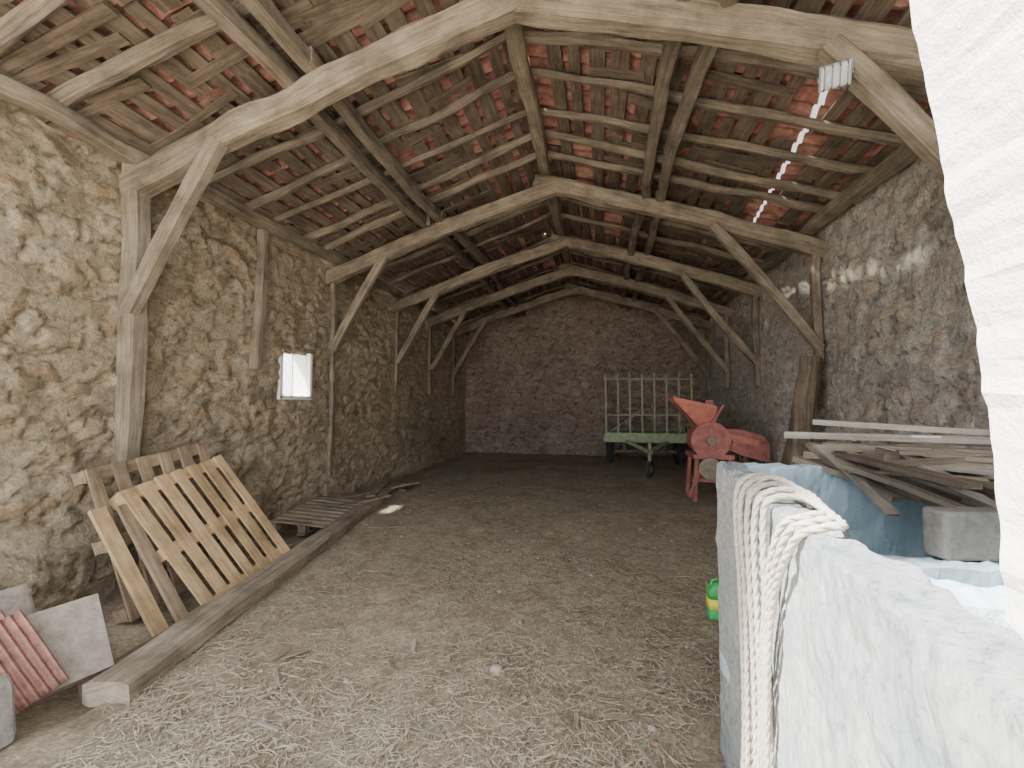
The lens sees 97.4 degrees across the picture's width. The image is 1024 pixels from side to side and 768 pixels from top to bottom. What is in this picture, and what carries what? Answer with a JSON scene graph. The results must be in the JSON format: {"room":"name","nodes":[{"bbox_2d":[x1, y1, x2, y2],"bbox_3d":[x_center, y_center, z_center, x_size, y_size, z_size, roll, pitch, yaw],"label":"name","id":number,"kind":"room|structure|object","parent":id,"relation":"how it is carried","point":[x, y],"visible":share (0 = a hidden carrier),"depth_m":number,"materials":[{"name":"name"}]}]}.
{"room":"farm building","nodes":[
{"label":"farm building","id":0,"kind":"room"},
{"bbox_2d":[0,98,465,612],"bbox_3d":[-2.760,0.065,7.523,0.354,4.073,13.902,0,-2,11],"label":"wall","id":1,"kind":"structure","parent":0,"point":[61,212],"depth_m":4.46,"materials":[{"name":"beige stone"}]},
{"bbox_2d":[249,229,267,369],"bbox_3d":[-3.135,-1.053,5.571,0.130,1.755,0.193,0,-2,11],"label":"stud","id":2,"kind":"object","parent":1,"relation":"attached to","point":[257,338],"depth_m":5.56,"materials":[{"name":"brown wood"}]},
{"bbox_2d":[277,344,313,399],"bbox_3d":[-3.153,-0.160,6.345,0.280,0.760,0.820,0,-2,11],"label":"window","id":3,"kind":"structure","parent":1,"relation":"in","point":[300,387],"depth_m":6.61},
{"bbox_2d":[109,0,944,463],"bbox_3d":[-0.038,-1.226,3.417,7.201,3.925,0.247,0,-2,11],"label":"roof truss","id":4,"kind":"object","parent":1,"relation":"attached to","point":[883,55],"depth_m":3.52,"materials":[{"name":"brown wood"}]},
{"bbox_2d":[192,0,525,317],"bbox_3d":[-1.057,-2.449,7.367,0.465,0.361,13.751,0,-2,11],"label":"purlin","id":5,"kind":"structure","parent":4,"relation":"on","point":[221,12],"depth_m":4.28,"materials":[{"name":"brown wood"}]},
{"bbox_2d":[325,175,826,475],"bbox_3d":[0.553,-0.820,6.441,7.196,4.455,0.260,0,-2,11],"label":"roof truss","id":6,"kind":"object","parent":1,"relation":"attached to","point":[722,226],"depth_m":6.32,"materials":[{"name":"brown wood"}]},
{"bbox_2d":[619,0,738,310],"bbox_3d":[2.056,-2.559,6.762,0.441,0.318,13.751,0,-2,11],"label":"purlin","id":7,"kind":"structure","parent":6,"relation":"on","point":[704,55],"depth_m":4.50,"materials":[{"name":"brown wood"}]},
{"bbox_2d":[392,233,761,391],"bbox_3d":[0.997,-1.400,8.722,7.195,3.099,0.262,0,-2,11],"label":"roof truss","id":8,"kind":"object","parent":1,"relation":"attached to","point":[557,243],"depth_m":8.58,"materials":[{"name":"brown wood"}]},
{"bbox_2d":[426,263,730,393],"bbox_3d":[1.364,-1.322,10.596,7.197,3.094,0.233,0,-2,11],"label":"roof truss","id":9,"kind":"object","parent":1,"relation":"attached to","point":[565,270],"depth_m":10.51,"materials":[{"name":"brown wood"}]},
{"bbox_2d":[451,282,710,394],"bbox_3d":[1.704,-1.262,12.347,7.207,3.114,0.246,0,-2,11],"label":"roof truss","id":10,"kind":"object","parent":1,"relation":"attached to","point":[570,289],"depth_m":12.24,"materials":[{"name":"brown wood"}]},
{"bbox_2d":[0,73,469,335],"bbox_3d":[-2.700,-1.900,7.667,0.232,0.229,13.750,0,-2,11],"label":"beam","id":11,"kind":"structure","parent":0,"point":[15,92],"depth_m":3.92,"materials":[{"name":"brown wood"}]},
{"bbox_2d":[284,352,298,395],"bbox_3d":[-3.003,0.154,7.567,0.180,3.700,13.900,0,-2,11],"label":"window frame","id":12,"kind":"structure","parent":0,"point":[284,352],"depth_m":6.67,"materials":[{"name":"white wood"}]},
{"bbox_2d":[0,452,725,767],"bbox_3d":[0.628,1.935,6.785,7.300,0.164,14.300,0,-2,11],"label":"floor","id":13,"kind":"structure","parent":0,"point":[42,726],"depth_m":3.04,"materials":[{"name":"brown soil"}]},
{"bbox_2d":[0,609,5,619],"bbox_3d":[-2.701,1.444,2.319,0.404,0.461,0.257,0,-2,0],"label":"tile","id":14,"kind":"structure","parent":13,"relation":"on","point":[2,615],"depth_m":2.43,"materials":[{"name":"ceramic"}]},
{"bbox_2d":[0,674,15,748],"bbox_3d":[-2.469,1.544,2.054,0.238,0.337,0.222,0,-2,11],"label":"block","id":15,"kind":"object","parent":13,"relation":"on","point":[7,691],"visible":1,"depth_m":2.11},
{"bbox_2d":[0,584,34,616],"bbox_3d":[-3.051,1.405,2.581,0.161,0.368,0.452,-1,-3,24],"label":"stone slab","id":16,"kind":"object","parent":13,"relation":"on","point":[13,599],"visible":0.49,"depth_m":2.71,"materials":[{"name":"stone"}]},
{"bbox_2d":[0,610,69,714],"bbox_3d":[-2.587,1.448,2.317,0.404,0.461,0.257,0,-2,0],"label":"tile","id":17,"kind":"structure","parent":13,"relation":"on","point":[34,671],"depth_m":2.37,"materials":[{"name":"ceramic"}]},
{"bbox_2d":[27,593,113,701],"bbox_3d":[-2.567,1.508,2.606,0.350,0.456,0.335,-1,-3,32],"label":"stone slab","id":18,"kind":"object","parent":13,"relation":"on","point":[74,632],"visible":0.6,"depth_m":2.59,"materials":[{"name":"stone"}]},
{"bbox_2d":[87,504,187,636],"bbox_3d":[-2.793,1.377,3.381,0.651,0.900,0.238,0,-2,5],"label":"plank","id":19,"kind":"object","parent":13,"relation":"on","point":[101,519],"visible":0.88,"depth_m":3.36,"materials":[{"name":"brown wood"}]},
{"bbox_2d":[70,442,234,624],"bbox_3d":[-3.024,1.201,3.942,0.449,1.296,1.212,0,-2,9],"label":"wooden pallet","id":20,"kind":"object","parent":13,"relation":"on","point":[120,470],"visible":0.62,"depth_m":3.67,"materials":[{"name":"brown wood"}]},
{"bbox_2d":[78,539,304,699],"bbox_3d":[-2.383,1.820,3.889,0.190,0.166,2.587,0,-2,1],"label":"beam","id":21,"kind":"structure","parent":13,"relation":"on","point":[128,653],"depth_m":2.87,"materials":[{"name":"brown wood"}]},
{"bbox_2d":[109,455,289,612],"bbox_3d":[-2.707,1.300,4.050,0.803,1.210,1.208,0,-2,6],"label":"wooden pallet","id":22,"kind":"object","parent":13,"relation":"on","point":[169,551],"visible":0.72,"depth_m":3.91,"materials":[{"name":"brown wood"}]},
{"bbox_2d":[82,480,404,706],"bbox_3d":[-2.156,1.773,5.504,0.285,0.151,6.217,0,-2,0],"label":"beam","id":23,"kind":"structure","parent":13,"relation":"on","point":[127,678],"depth_m":3.07,"materials":[{"name":"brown wood"}]},
{"bbox_2d":[258,478,418,553],"bbox_3d":[-2.324,1.828,6.753,0.967,0.242,3.710,0,-2,11],"label":"boards","id":24,"kind":"object","parent":13,"relation":"on","point":[362,496],"visible":0.55,"depth_m":7.20,"materials":[{"name":"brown wood"}]},
{"bbox_2d":[270,495,369,535],"bbox_3d":[-2.542,1.786,6.140,0.836,0.249,1.354,0,-2,2],"label":"wooden pallet","id":25,"kind":"object","parent":24,"relation":"on","point":[314,513],"visible":0.66,"depth_m":5.92,"materials":[{"name":"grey wood"}]},
{"bbox_2d":[27,453,720,767],"bbox_3d":[0.841,1.890,7.480,7.075,0.060,12.277,0,-2,11],"label":"straw","id":26,"kind":"object","parent":13,"relation":"on","point":[279,693],"visible":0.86,"depth_m":2.70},
{"bbox_2d":[238,469,710,756],"bbox_3d":[0.974,1.842,6.126,4.330,0.058,8.929,0,-2,8],"label":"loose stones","id":27,"kind":"object","parent":13,"relation":"on","point":[497,666],"visible":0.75,"depth_m":2.66,"materials":[{"name":"stone"}]},
{"bbox_2d":[238,483,717,767],"bbox_3d":[0.327,1.795,5.248,5.208,0.050,6.763,0,-2,11],"label":"scraps","id":28,"kind":"object","parent":13,"relation":"on","point":[276,674],"visible":0.82,"depth_m":2.53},
{"bbox_2d":[603,371,693,477],"bbox_3d":[3.251,0.874,10.860,2.050,2.325,3.235,0,-2,11],"label":"trailer","id":29,"kind":"object","parent":13,"relation":"on","point":[666,436],"visible":0.93,"depth_m":10.50,"materials":[{"name":"green paint"}]},
{"bbox_2d":[706,578,718,620],"bbox_3d":[1.539,1.581,3.327,0.183,0.287,0.133,0,-2,11],"label":"bottle","id":30,"kind":"object","parent":13,"relation":"on","point":[712,606],"visible":0.54,"depth_m":3.28,"materials":[{"name":"green plastic"}]},
{"bbox_2d":[668,397,769,501],"bbox_3d":[3.414,1.060,7.438,1.490,1.691,1.038,0,-2,11],"label":"machine","id":31,"kind":"object","parent":13,"relation":"on","point":[709,441],"visible":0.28,"depth_m":7.22,"materials":[{"name":"red paint"}]},
{"bbox_2d":[733,472,848,767],"bbox_3d":[0.756,0.947,1.217,0.230,1.369,0.640,-1,-2,16],"label":"rope","id":32,"kind":"object","parent":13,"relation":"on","point":[760,577],"visible":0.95,"depth_m":1.25,"materials":[{"name":"white fabric"}]},
{"bbox_2d":[780,355,822,464],"bbox_3d":[3.538,0.745,5.541,0.648,2.197,0.891,0,-2,11],"label":"plank","id":33,"kind":"object","parent":13,"relation":"on","point":[807,385],"visible":0.45,"depth_m":5.49,"materials":[{"name":"brown wood"}]},
{"bbox_2d":[715,461,1023,767],"bbox_3d":[1.264,0.987,0.981,1.414,1.366,2.210,0,-2,11],"label":"trough","id":34,"kind":"object","parent":13,"relation":"on","point":[888,652],"visible":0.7,"depth_m":0.76,"materials":[{"name":"blue paint"}]},
{"bbox_2d":[784,419,996,515],"bbox_3d":[1.923,0.318,1.535,1.436,0.338,1.312,0,-2,11],"label":"planks","id":35,"kind":"object","parent":34,"relation":"on","point":[895,471],"visible":0.88,"depth_m":1.74,"materials":[{"name":"brown wood"}]},
{"bbox_2d":[922,506,1000,560],"bbox_3d":[1.383,0.438,1.323,0.285,0.140,0.081,0,-2,1],"label":"stone block","id":36,"kind":"object","parent":34,"relation":"on","point":[949,533],"visible":0.74,"depth_m":1.28,"materials":[{"name":"grey stone"}]},
{"bbox_2d":[910,0,1023,639],"bbox_3d":[1.076,-0.520,0.249,1.175,4.300,0.620,0,-2,11],"label":"wall","id":37,"kind":"structure","parent":13,"relation":"on","point":[971,52],"depth_m":0.57,"materials":[{"name":"white paint"}]},
{"bbox_2d":[0,0,929,318],"bbox_3d":[0.671,-2.595,7.184,8.400,1.441,14.042,0,-2,11],"label":"roof tiles","id":38,"kind":"structure","parent":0,"point":[806,97],"depth_m":4.93,"materials":[{"name":"ceramic"}]},
{"bbox_2d":[753,90,828,222],"bbox_3d":[3.179,-2.504,5.444,0.557,0.325,4.377,-1,-2,17],"label":"sheet","id":39,"kind":"object","parent":38,"relation":"attached to","point":[821,101],"visible":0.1,"depth_m":4.66,"materials":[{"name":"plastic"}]},
{"bbox_2d":[0,0,932,322],"bbox_3d":[0.649,-2.566,7.038,7.902,1.312,13.750,0,-2,11],"label":"roof","id":40,"kind":"structure","parent":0,"point":[325,20],"depth_m":4.56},
{"bbox_2d":[0,0,928,326],"bbox_3d":[0.635,-2.545,6.999,7.548,1.372,13.313,0,-2,11],"label":"rafter","id":41,"kind":"object","parent":40,"relation":"on","point":[22,19],"visible":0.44,"depth_m":4.77,"materials":[{"name":"brown wood"}]},
{"bbox_2d":[504,24,577,295],"bbox_3d":[0.622,-3.096,7.065,0.230,0.236,13.750,0,-2,11],"label":"ridge beam","id":42,"kind":"structure","parent":40,"relation":"on","point":[519,62],"depth_m":5.05,"materials":[{"name":"brown wood"}]},
{"bbox_2d":[816,57,854,92],"bbox_3d":[2.066,-1.955,2.855,0.222,0.227,0.231,-1,-3,30],"label":"sheet","id":43,"kind":"object","parent":40,"relation":"attached to","point":[838,74],"visible":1,"depth_m":2.81,"materials":[{"name":"white plastic"}]},
{"bbox_2d":[464,295,700,457],"bbox_3d":[1.963,-0.373,13.707,7.200,5.145,0.155,0,-2,11],"label":"wall","id":44,"kind":"structure","parent":0,"point":[535,382],"depth_m":13.75,"materials":[{"name":"brown stone"}]},
{"bbox_2d":[698,157,992,463],"bbox_3d":[4.084,-0.084,6.189,0.126,3.964,13.900,0,-2,11],"label":"wall","id":45,"kind":"structure","parent":0,"point":[900,328],"depth_m":4.67,"materials":[{"name":"grey stone"}]},
{"bbox_2d":[759,249,791,272],"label":"wall plate","id":46,"kind":"object","parent":45,"relation":"on","point":[779,255],"depth_m":7.01,"materials":[{"name":"brown wood"}]},
{"bbox_2d":[798,142,917,235],"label":"wall plate","id":47,"kind":"object","parent":45,"relation":"on","point":[898,159],"depth_m":4.64,"materials":[{"name":"brown wood"}]}
]}

